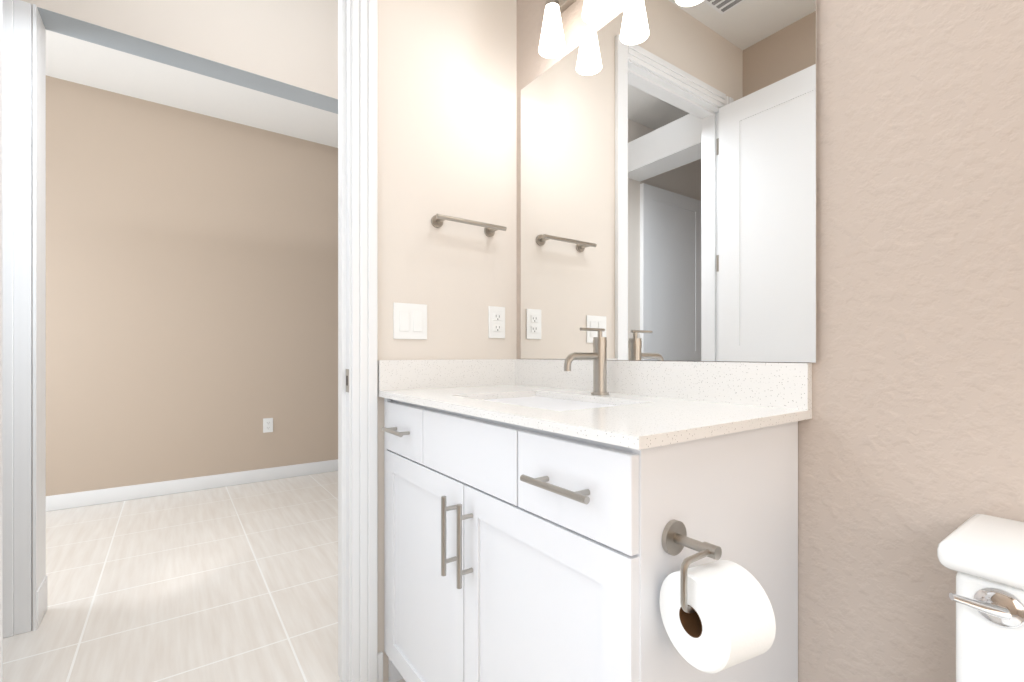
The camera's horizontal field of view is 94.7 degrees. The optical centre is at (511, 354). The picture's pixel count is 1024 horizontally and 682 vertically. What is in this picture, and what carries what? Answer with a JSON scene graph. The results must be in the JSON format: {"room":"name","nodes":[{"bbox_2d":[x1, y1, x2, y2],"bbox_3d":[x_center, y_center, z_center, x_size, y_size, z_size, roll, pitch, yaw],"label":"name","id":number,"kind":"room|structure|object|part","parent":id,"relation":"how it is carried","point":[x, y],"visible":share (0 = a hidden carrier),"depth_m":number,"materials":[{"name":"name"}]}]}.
{"room":"bathroom","nodes":[
{"label":"bathroom","id":0,"kind":"room"},
{"bbox_2d":[21,0,337,629],"bbox_3d":[-1.851,-0.400,1.815,3.000,2.860,0.150,0,0,-36],"label":"wall","id":1,"kind":"structure","parent":0,"point":[286,49],"depth_m":2.14,"materials":[{"name":"beige paint"}]},
{"bbox_2d":[3,0,45,637],"bbox_3d":[-1.891,-0.138,1.776,0.170,2.335,0.171,0,0,-36],"label":"trim","id":2,"kind":"structure","parent":1,"relation":"attached to","point":[17,316],"depth_m":1.74,"materials":[{"name":"white wood"}]},
{"bbox_2d":[37,575,46,618],"bbox_3d":[-2.494,0.960,1.453,1.534,0.140,0.014,0,0,-36],"label":"baseboard","id":3,"kind":"structure","parent":1,"relation":"attached to","point":[42,591],"depth_m":1.83,"materials":[{"name":"white wood"}]},
{"bbox_2d":[46,76,337,495],"bbox_3d":[-2.421,-0.400,3.630,4.440,2.860,0.120,0,0,-36],"label":"wall","id":4,"kind":"structure","parent":0,"point":[191,294],"depth_m":3.52,"materials":[{"name":"beige paint"}]},
{"bbox_2d":[46,459,337,511],"bbox_3d":[-2.381,0.980,3.575,4.200,0.100,0.014,0,0,-36],"label":"baseboard","id":5,"kind":"structure","parent":4,"relation":"attached to","point":[85,498],"depth_m":3.51,"materials":[{"name":"white wood"}]},
{"bbox_2d":[263,418,272,432],"bbox_3d":[-1.994,0.580,3.858,0.072,0.116,0.008,0,0,-36],"label":"electrical outlet plate","id":6,"kind":"object","parent":4,"relation":"attached to","point":[267,424],"visible":1,"depth_m":3.85,"materials":[{"name":"white plastic"}]},
{"bbox_2d":[46,30,337,147],"bbox_3d":[-1.619,-1.860,2.519,4.440,0.060,2.860,0,0,-36],"label":"ceiling","id":7,"kind":"structure","parent":0,"point":[75,60],"depth_m":3.26,"materials":[{"name":"white paint"}]},
{"bbox_2d":[3,471,405,681],"bbox_3d":[-0.759,1.060,1.326,4.440,0.060,5.800,0,0,-36],"label":"floor","id":8,"kind":"structure","parent":0,"point":[236,583],"depth_m":2.06,"materials":[{"name":"beige tile"}]},
{"bbox_2d":[378,359,811,681],"bbox_3d":[0.087,0.524,1.211,0.560,1.012,1.016,0,0,-36],"label":"bathroom vanity","id":9,"kind":"object","parent":8,"relation":"on","point":[533,508],"visible":0.98,"depth_m":0.93,"materials":[{"name":"painted wood"},{"name":"quartz"},{"name":"brushed nickel"}]},
{"bbox_2d":[564,328,608,394],"bbox_3d":[0.203,0.020,1.293,0.158,0.185,0.050,0,0,-36],"label":"faucet","id":10,"kind":"object","parent":9,"relation":"on","point":[598,355],"visible":1,"depth_m":1.31,"materials":[{"name":"silver metal"}]},
{"bbox_2d":[660,519,775,672],"bbox_3d":[0.282,0.341,0.667,0.120,0.170,0.144,0,0,-36],"label":"toilet paper holder","id":11,"kind":"object","parent":9,"relation":"attached to","point":[718,615],"visible":1,"depth_m":0.63,"materials":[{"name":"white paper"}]},
{"bbox_2d":[937,514,1023,681],"bbox_3d":[0.588,0.640,0.360,0.721,0.779,0.472,0,0,-36],"label":"toilet","id":12,"kind":"object","parent":8,"relation":"on","point":[982,555],"visible":1,"depth_m":0.61,"materials":[{"name":"white ceramic"}]},
{"bbox_2d":[378,0,516,681],"bbox_3d":[-0.711,-0.400,1.337,1.710,2.860,0.120,0,0,-36],"label":"wall","id":13,"kind":"structure","parent":0,"point":[447,107],"depth_m":1.61,"materials":[{"name":"beige paint"}]},
{"bbox_2d":[338,0,377,681],"bbox_3d":[-0.833,-0.190,1.249,0.920,2.440,0.158,0,0,-36],"label":"door frame","id":14,"kind":"structure","parent":13,"relation":"attached to","point":[357,340],"depth_m":1.44,"materials":[{"name":"white wood"}]},
{"bbox_2d":[0,0,2,681],"bbox_3d":[-0.869,-0.154,0.680,0.151,2.348,0.756,0,0,-36],"label":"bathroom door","id":15,"kind":"structure","parent":14,"relation":"attached to","point":[1,340],"depth_m":0.99,"materials":[{"name":"white wood"}]},
{"bbox_2d":[393,302,426,339],"bbox_3d":[-0.329,-0.107,1.533,0.116,0.116,0.008,0,0,-36],"label":"switch plate","id":16,"kind":"object","parent":13,"relation":"attached to","point":[409,321],"visible":1,"depth_m":1.53,"materials":[{"name":"white plastic"}]},
{"bbox_2d":[431,214,506,236],"bbox_3d":[-0.149,-0.447,1.625,0.270,0.042,0.069,0,0,-36],"label":"towel rail","id":17,"kind":"object","parent":13,"relation":"attached to","point":[437,220],"visible":1,"depth_m":1.59,"materials":[{"name":"silver metal"}]},
{"bbox_2d":[489,306,504,337],"bbox_3d":[-0.054,-0.117,1.730,0.072,0.116,0.008,0,0,-36],"label":"outlet","id":18,"kind":"object","parent":13,"relation":"attached to","point":[496,322],"visible":1,"depth_m":1.73,"materials":[{"name":"white plastic"}]},
{"bbox_2d":[517,0,1023,681],"bbox_3d":[0.537,-0.400,1.158,0.133,2.860,4.010,0,0,-36],"label":"wall","id":19,"kind":"structure","parent":0,"point":[911,444],"depth_m":0.94,"materials":[{"name":"beige paint"}]},
{"bbox_2d":[539,0,575,58],"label":"sconce","id":20,"kind":"object","parent":19,"relation":"attached to","point":[552,40],"depth_m":1.47,"materials":[{"name":"white glass"}]},
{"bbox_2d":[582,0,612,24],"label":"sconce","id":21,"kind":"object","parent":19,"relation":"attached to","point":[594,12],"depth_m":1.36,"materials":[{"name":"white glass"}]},
{"bbox_3d":[0.322,-0.483,1.351,0.005,1.000,0.995,0,0,-36],"label":"vanity mirror","id":22,"kind":"part","parent":19,"relation":"part of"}
]}

